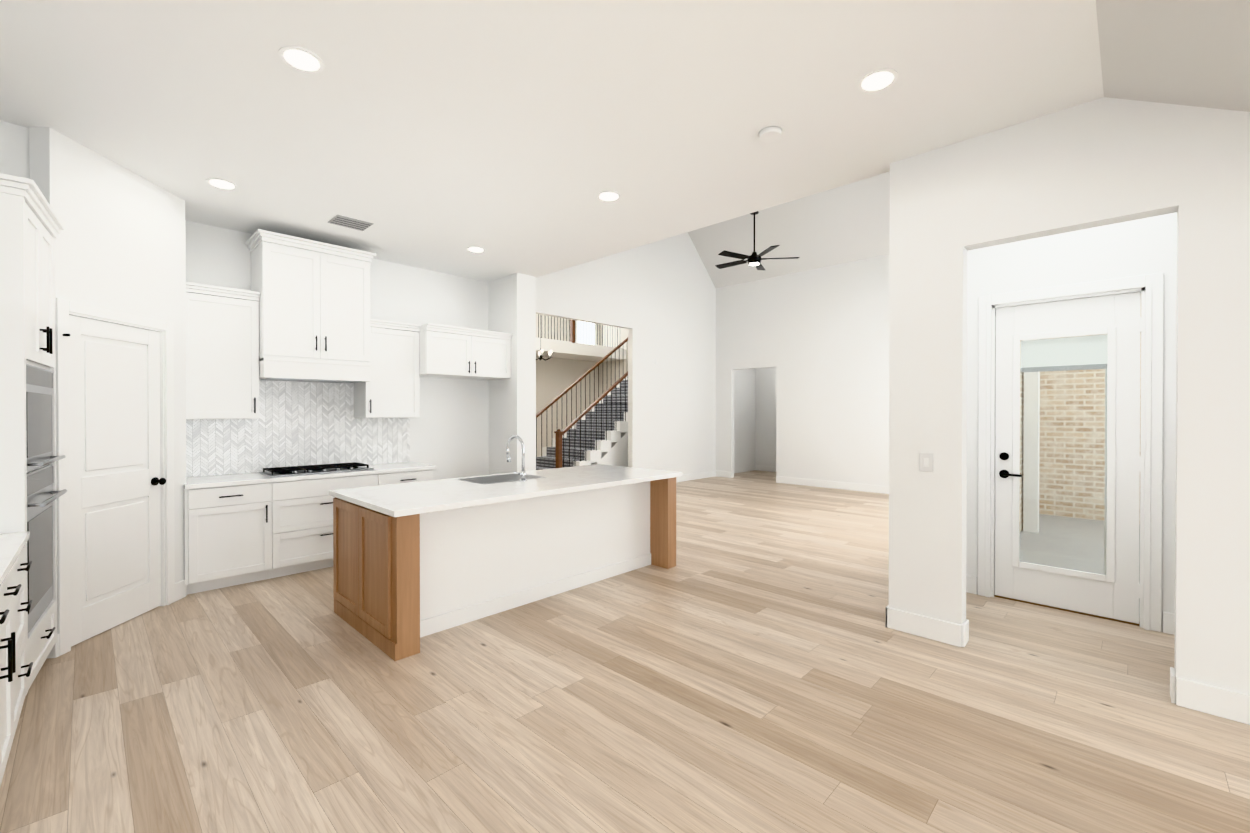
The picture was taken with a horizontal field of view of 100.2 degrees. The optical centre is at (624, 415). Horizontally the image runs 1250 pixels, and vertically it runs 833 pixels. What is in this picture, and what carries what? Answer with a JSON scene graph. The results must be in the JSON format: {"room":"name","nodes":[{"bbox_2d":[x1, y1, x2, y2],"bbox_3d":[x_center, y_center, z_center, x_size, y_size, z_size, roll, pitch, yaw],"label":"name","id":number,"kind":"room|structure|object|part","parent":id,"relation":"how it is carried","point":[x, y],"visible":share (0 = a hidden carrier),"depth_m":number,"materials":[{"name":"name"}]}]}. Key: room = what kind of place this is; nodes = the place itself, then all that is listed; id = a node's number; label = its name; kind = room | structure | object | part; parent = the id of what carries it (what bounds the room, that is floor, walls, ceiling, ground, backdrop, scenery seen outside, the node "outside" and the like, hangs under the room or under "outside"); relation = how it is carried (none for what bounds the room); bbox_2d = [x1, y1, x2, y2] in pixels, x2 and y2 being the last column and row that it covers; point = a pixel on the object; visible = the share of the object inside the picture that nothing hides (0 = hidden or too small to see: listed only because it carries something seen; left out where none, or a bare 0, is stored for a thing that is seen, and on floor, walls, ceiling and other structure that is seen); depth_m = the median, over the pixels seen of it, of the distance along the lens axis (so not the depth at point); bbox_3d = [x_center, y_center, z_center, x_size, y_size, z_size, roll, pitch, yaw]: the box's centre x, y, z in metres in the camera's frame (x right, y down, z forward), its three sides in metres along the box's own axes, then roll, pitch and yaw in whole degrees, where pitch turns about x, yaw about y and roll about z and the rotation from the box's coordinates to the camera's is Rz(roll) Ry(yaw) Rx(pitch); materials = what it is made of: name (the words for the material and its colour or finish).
{"room":"kitchen","nodes":[
{"label":"kitchen","id":0,"kind":"room"},
{"bbox_2d":[0,121,29,178],"bbox_3d":[-3.902,-0.129,2.881,0.120,3.180,0.924,0,0,44],"label":"wall","id":1,"kind":"structure","parent":0,"point":[14,151],"depth_m":3.08,"materials":[{"name":"white paint"}]},
{"bbox_2d":[29,126,186,657],"bbox_3d":[-3.540,-0.133,3.663,0.110,3.180,1.080,0,0,-5],"label":"wall","id":2,"kind":"structure","parent":0,"point":[120,243],"depth_m":3.60,"materials":[{"name":"white paint"}]},
{"bbox_2d":[63,315,165,646],"bbox_3d":[-3.477,0.410,3.580,0.111,2.078,0.794,0,0,-5],"label":"pantry door","id":3,"kind":"structure","parent":2,"relation":"in","point":[116,481],"depth_m":3.57,"materials":[{"name":"white paint"}]},
{"bbox_2d":[55,298,174,655],"bbox_3d":[-3.526,0.372,3.604,0.128,2.170,0.905,0,0,-5],"label":"door frame","id":4,"kind":"structure","parent":2,"relation":"attached to","point":[64,309],"depth_m":3.29,"materials":[{"name":"white paint"}]},
{"bbox_2d":[53,580,185,657],"bbox_3d":[-3.476,1.387,3.662,0.016,0.140,1.050,0,0,-5],"label":"baseboard","id":5,"kind":"structure","parent":2,"relation":"attached to","point":[180,589],"depth_m":4.09,"materials":[{"name":"white paint"}]},
{"bbox_2d":[185,220,488,479],"bbox_3d":[-2.965,-0.144,5.708,0.140,3.180,3.250,0,0,44],"label":"wall","id":6,"kind":"structure","parent":0,"point":[459,428],"depth_m":6.26,"materials":[{"name":"white paint"}]},
{"bbox_2d":[185,282,259,418],"bbox_3d":[-3.618,-0.539,4.646,0.390,1.140,0.552,0,0,44],"label":"upper cabinet","id":7,"kind":"object","parent":6,"relation":"attached to","point":[222,352],"visible":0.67,"depth_m":4.55,"materials":[{"name":"white wood"}]},
{"bbox_2d":[186,380,409,476],"bbox_3d":[-3.226,0.105,5.331,0.010,0.885,2.077,0,0,44],"label":"tile backsplash","id":8,"kind":"structure","parent":6,"relation":"attached to","point":[304,423],"depth_m":5.24,"materials":[{"name":"white tile"}]},
{"bbox_2d":[245,229,375,382],"bbox_3d":[-3.056,-0.986,5.120,0.535,1.300,0.999,0,0,44],"label":"upper cabinet","id":9,"kind":"object","parent":6,"relation":"attached to","point":[314,311],"visible":0.98,"depth_m":4.92,"materials":[{"name":"painted wood"},{"name":"black metal"}]},
{"bbox_2d":[354,319,420,417],"bbox_3d":[-2.591,-0.487,5.707,0.390,1.025,0.570,0,0,44],"label":"upper cabinet","id":10,"kind":"object","parent":6,"relation":"attached to","point":[390,389],"visible":0.83,"depth_m":5.59,"materials":[{"name":"white wood"}]},
{"bbox_2d":[419,323,512,379],"bbox_3d":[-1.958,-0.730,6.238,0.560,0.545,1.077,0,0,44],"label":"upper cabinet","id":11,"kind":"object","parent":6,"relation":"attached to","point":[446,351],"visible":0.9,"depth_m":6.02,"materials":[{"name":"white wood"}]},
{"bbox_2d":[489,273,535,474],"bbox_3d":[-1.446,-0.150,6.695,0.630,3.180,0.280,0,0,44],"label":"wall","id":12,"kind":"structure","parent":0,"point":[512,298],"depth_m":6.51,"materials":[{"name":"white paint"}]},
{"bbox_2d":[536,338,625,361],"bbox_3d":[-3.283,-1.942,14.254,1.200,0.320,8.300,0,0,44],"label":"wall","id":13,"kind":"structure","parent":0,"point":[569,350],"depth_m":15.57,"materials":[{"name":"white paint"}]},
{"bbox_2d":[536,314,622,348],"bbox_3d":[-2.908,-2.639,13.853,0.110,1.080,8.150,0,0,44],"label":"gallery railing","id":14,"kind":"object","parent":13,"relation":"on","point":[572,331],"visible":0.23,"depth_m":15.23,"materials":[{"name":"brown wood"}]},
{"bbox_2d":[536,314,627,456],"bbox_3d":[0.554,-1.682,10.714,0.120,6.200,8.290,0,0,44],"label":"wall","id":15,"kind":"structure","parent":0,"point":[555,377],"depth_m":8.99,"materials":[{"name":"white paint"}]},
{"bbox_2d":[576,321,595,344],"bbox_3d":[-1.284,-2.803,17.151,0.026,1.250,0.870,0,0,44],"label":"window","id":16,"kind":"structure","parent":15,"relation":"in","point":[579,332],"depth_m":17.15,"materials":[{"name":"white glass"}]},
{"bbox_2d":[0,470,1249,832],"bbox_3d":[1.465,1.478,7.100,18.000,0.080,18.000,0,0,44],"label":"floor","id":17,"kind":"structure","parent":0,"point":[750,662],"depth_m":2.55,"materials":[{"name":"brown wood"}]},
{"bbox_2d":[0,567,19,785],"bbox_3d":[-2.477,1.035,1.656,0.630,0.865,0.819,0,0,-45],"label":"base cabinet","id":18,"kind":"object","parent":17,"relation":"on","point":[13,665],"depth_m":2.09,"materials":[{"name":"white wood"}]},
{"bbox_2d":[0,531,29,586],"bbox_3d":[-2.385,0.585,1.573,0.643,0.034,2.097,0,0,-45],"label":"countertop","id":19,"kind":"structure","parent":18,"relation":"on","point":[12,545],"depth_m":2.22,"materials":[{"name":"white stone"}]},
{"bbox_2d":[16,547,31,713],"bbox_3d":[-2.928,1.033,2.108,0.630,0.865,0.578,0,0,-45],"label":"base cabinet","id":20,"kind":"object","parent":17,"relation":"on","point":[20,563],"depth_m":2.42,"materials":[{"name":"white wood"}]},
{"bbox_2d":[0,173,66,694],"bbox_3d":[-3.372,0.163,2.636,0.686,2.600,0.836,0,0,-40],"label":"tall cabinet","id":21,"kind":"object","parent":17,"relation":"on","point":[31,226],"visible":0.88,"depth_m":2.66,"materials":[{"name":"white wood"}]},
{"bbox_2d":[184,482,275,594],"bbox_3d":[-3.520,1.019,4.584,0.629,0.865,0.587,0,0,44],"label":"base cabinet","id":22,"kind":"object","parent":17,"relation":"on","point":[244,528],"depth_m":4.37,"materials":[{"name":"white wood"}]},
{"bbox_2d":[184,462,435,489],"bbox_3d":[-2.988,0.566,5.111,0.632,0.034,2.087,0,0,44],"label":"countertop","id":23,"kind":"structure","parent":22,"relation":"on","point":[391,468],"depth_m":4.71,"materials":[{"name":"white stone"}]},
{"bbox_2d":[259,462,373,476],"bbox_3d":[-3.001,0.525,5.113,0.442,0.046,0.880,0,0,44],"label":"cooktop","id":24,"kind":"object","parent":23,"relation":"in","point":[305,470],"visible":1,"depth_m":5.03,"materials":[{"name":"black metal"}]},
{"bbox_2d":[276,474,387,576],"bbox_3d":[-3.003,1.016,5.118,0.629,0.865,1.019,0,0,44],"label":"base cabinet","id":25,"kind":"object","parent":17,"relation":"on","point":[304,510],"depth_m":4.78,"materials":[{"name":"white wood"}]},
{"bbox_2d":[388,470,432,483],"bbox_3d":[-2.488,1.013,5.650,0.629,0.865,0.580,0,0,44],"label":"base cabinet","id":26,"kind":"object","parent":17,"relation":"on","point":[408,476],"depth_m":5.45,"materials":[{"name":"white wood"}]},
{"bbox_2d":[330,479,675,660],"bbox_3d":[-0.841,1.021,4.444,1.120,0.862,2.680,0,0,44],"label":"kitchen island","id":27,"kind":"object","parent":17,"relation":"on","point":[414,563],"depth_m":3.79,"materials":[{"name":"white wood"}]},
{"bbox_2d":[329,464,680,518],"bbox_3d":[-0.823,0.571,4.445,1.180,0.038,2.730,0,0,44],"label":"island countertop","id":28,"kind":"structure","parent":27,"relation":"on","point":[421,497],"depth_m":4.01,"materials":[{"name":"white stone"}]},
{"bbox_2d":[458,474,543,483],"bbox_3d":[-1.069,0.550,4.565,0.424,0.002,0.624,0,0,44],"label":"sink","id":29,"kind":"object","parent":28,"relation":"in","point":[494,479],"depth_m":4.55,"materials":[{"name":"silver metal"}]},
{"bbox_2d":[506,435,526,481],"bbox_3d":[-0.936,0.359,4.404,0.218,0.387,0.140,0,0,44],"label":"faucet","id":30,"kind":"object","parent":28,"relation":"on","point":[523,472],"depth_m":4.38,"materials":[{"name":"silver metal"}]},
{"bbox_3d":[0.054,1.016,5.353,1.100,0.862,0.130,0,0,44],"label":"panel","id":31,"kind":"part","parent":27,"relation":"part of","materials":[{"name":"brown wood"}]},
{"bbox_2d":[536,337,627,469],"bbox_3d":[-0.024,-0.292,11.663,1.500,3.410,5.022,0,0,44],"label":"staircase","id":32,"kind":"structure","parent":17,"relation":"on","point":[597,433],"depth_m":10.60,"materials":[{"name":"white paint"}]},
{"bbox_3d":[0.490,-0.382,11.201,0.120,3.225,4.970,0,0,44],"label":"railing","id":33,"kind":"part","parent":32,"relation":"part of","materials":[{"name":"brown wood"}]},
{"bbox_2d":[0,0,1249,281],"bbox_3d":[0.644,-1.349,2.068,12.200,0.970,6.550,0,0,44],"label":"ceiling","id":34,"kind":"structure","parent":0,"point":[512,136],"depth_m":2.80,"materials":[{"name":"white paint"}]},
{"bbox_2d":[206,178,237,189],"bbox_3d":[-3.003,-1.722,3.892,0.190,0.007,0.190,0,0,44],"label":"recessed light","id":35,"kind":"object","parent":34,"relation":"in","point":[221,183],"visible":1,"depth_m":3.89,"materials":[{"name":"white paint"}]},
{"bbox_2d":[278,46,324,72],"bbox_3d":[-1.560,-1.714,2.522,0.190,0.007,0.190,0,0,44],"label":"recessed light","id":36,"kind":"object","parent":34,"relation":"in","point":[300,59],"visible":1,"depth_m":2.51,"materials":[{"name":"white paint"}]},
{"bbox_2d":[328,215,372,230],"bbox_3d":[-2.464,-1.723,4.693,0.260,0.010,0.300,0,0,44],"label":"ceiling vent","id":37,"kind":"object","parent":34,"relation":"in","point":[348,222],"visible":1,"depth_m":4.68,"materials":[{"name":"grey metal"}]},
{"bbox_2d":[466,246,484,252],"bbox_3d":[-1.557,-1.731,5.457,0.190,0.007,0.190,0,0,44],"label":"recessed light","id":38,"kind":"object","parent":34,"relation":"in","point":[475,249],"visible":1,"depth_m":5.44,"materials":[{"name":"white paint"}]},
{"bbox_2d":[597,191,620,201],"bbox_3d":[-0.128,-1.723,4.115,0.190,0.007,0.190,0,0,44],"label":"recessed light","id":39,"kind":"object","parent":34,"relation":"in","point":[608,196],"visible":1,"depth_m":4.11,"materials":[{"name":"white paint"}]},
{"bbox_2d":[759,126,781,142],"bbox_3d":[0.884,-1.705,3.177,0.140,0.029,0.140,0,0,44],"label":"smoke detector","id":40,"kind":"object","parent":34,"relation":"attached to","point":[770,134],"visible":1,"depth_m":3.15,"materials":[{"name":"white plastic"}]},
{"bbox_2d":[857,68,897,92],"bbox_3d":[1.295,-1.715,2.681,0.190,0.007,0.190,0,0,44],"label":"recessed light","id":41,"kind":"object","parent":34,"relation":"in","point":[877,80],"visible":1,"depth_m":2.67,"materials":[{"name":"white paint"}]},
{"bbox_2d":[536,232,715,474],"bbox_3d":[-0.055,-1.307,9.914,0.120,5.459,6.290,0,0,44],"label":"wall","id":42,"kind":"structure","parent":0,"point":[657,299],"depth_m":10.62,"materials":[{"name":"white paint"}]},
{"bbox_2d":[688,172,889,287],"bbox_3d":[2.056,-2.916,7.931,5.960,2.339,6.350,0,0,44],"label":"ceiling","id":43,"kind":"structure","parent":0,"point":[850,222],"depth_m":9.95,"materials":[{"name":"white paint"}]},
{"bbox_2d":[715,211,798,269],"bbox_3d":[2.080,-2.923,8.561,1.322,0.915,1.374,0,0,44],"label":"ceiling fan","id":44,"kind":"object","parent":43,"relation":"hanging from","point":[754,259],"visible":0.92,"depth_m":8.47,"materials":[{"name":"black metal"}]},
{"bbox_3d":[2.113,-2.923,8.536,0.220,0.915,0.220,0,0,44],"label":"motor","id":45,"kind":"part","parent":44,"relation":"part of","materials":[{"name":"black metal"}]},
{"bbox_2d":[716,254,889,485],"bbox_3d":[4.797,-0.767,10.752,5.930,4.370,1.900,0,0,44],"label":"wall","id":46,"kind":"structure","parent":0,"point":[802,374],"depth_m":10.51,"materials":[{"name":"white paint"}]},
{"bbox_2d":[889,97,1249,694],"bbox_3d":[4.123,-0.121,1.434,6.310,3.180,0.130,0,0,44],"label":"wall","id":47,"kind":"structure","parent":0,"point":[1104,188],"depth_m":2.82,"materials":[{"name":"white paint"}]},
{"bbox_2d":[919,453,932,471],"bbox_3d":[1.972,0.308,3.420,0.080,0.120,0.010,0,0,44],"label":"switch plate","id":48,"kind":"object","parent":47,"relation":"attached to","point":[926,462],"visible":1,"depth_m":3.42,"materials":[{"name":"white plastic"}]},
{"bbox_2d":[676,465,1249,724],"bbox_3d":[2.658,1.361,8.404,17.900,0.140,8.466,0,0,44],"label":"baseboard","id":49,"kind":"structure","parent":47,"relation":"attached to","point":[1215,701],"depth_m":3.36,"materials":[{"name":"white paint"}]},
{"bbox_2d":[995,292,1144,623],"bbox_3d":[3.261,0.294,3.881,0.845,2.294,0.106,0,0,44],"label":"patio door","id":50,"kind":"structure","parent":47,"relation":"in","point":[1115,590],"depth_m":3.83,"materials":[{"name":"white paint"}]},
{"bbox_2d":[978,272,1163,631],"bbox_3d":[3.271,0.248,3.905,1.040,2.415,0.148,0,0,44],"label":"door frame","id":51,"kind":"structure","parent":47,"relation":"attached to","point":[1151,436],"depth_m":3.59,"materials":[{"name":"white paint"}]},
{"bbox_3d":[-1.645,-4.853,12.652,6.000,0.120,8.540,0,0,44],"label":"ceiling","id":52,"kind":"structure","parent":0,"visible":0},
{"bbox_2d":[536,349,551,360],"bbox_3d":[-2.001,-3.048,12.409,0.510,3.487,0.577,0,0,44],"label":"chandelier","id":53,"kind":"object","parent":52,"relation":"hanging from","point":[540,353],"visible":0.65,"depth_m":12.40,"materials":[{"name":"black metal"}]},
{"label":"outside","id":54,"kind":"structure","parent":0,"visible":0},
{"bbox_2d":[1019,514,1139,609],"bbox_3d":[6.049,1.479,4.777,4.180,0.064,4.760,0,0,44],"label":"patio slab","id":55,"kind":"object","parent":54,"point":[1098,539],"depth_m":5.83,"materials":[{"name":"grey concrete"}]},
{"bbox_2d":[1019,334,1140,532],"bbox_3d":[6.049,-0.136,4.768,4.180,3.166,4.760,0,0,44],"label":"brick","id":56,"kind":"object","parent":55,"relation":"on","point":[1071,420],"depth_m":7.23,"materials":[{"name":"beige brick"}]}
]}

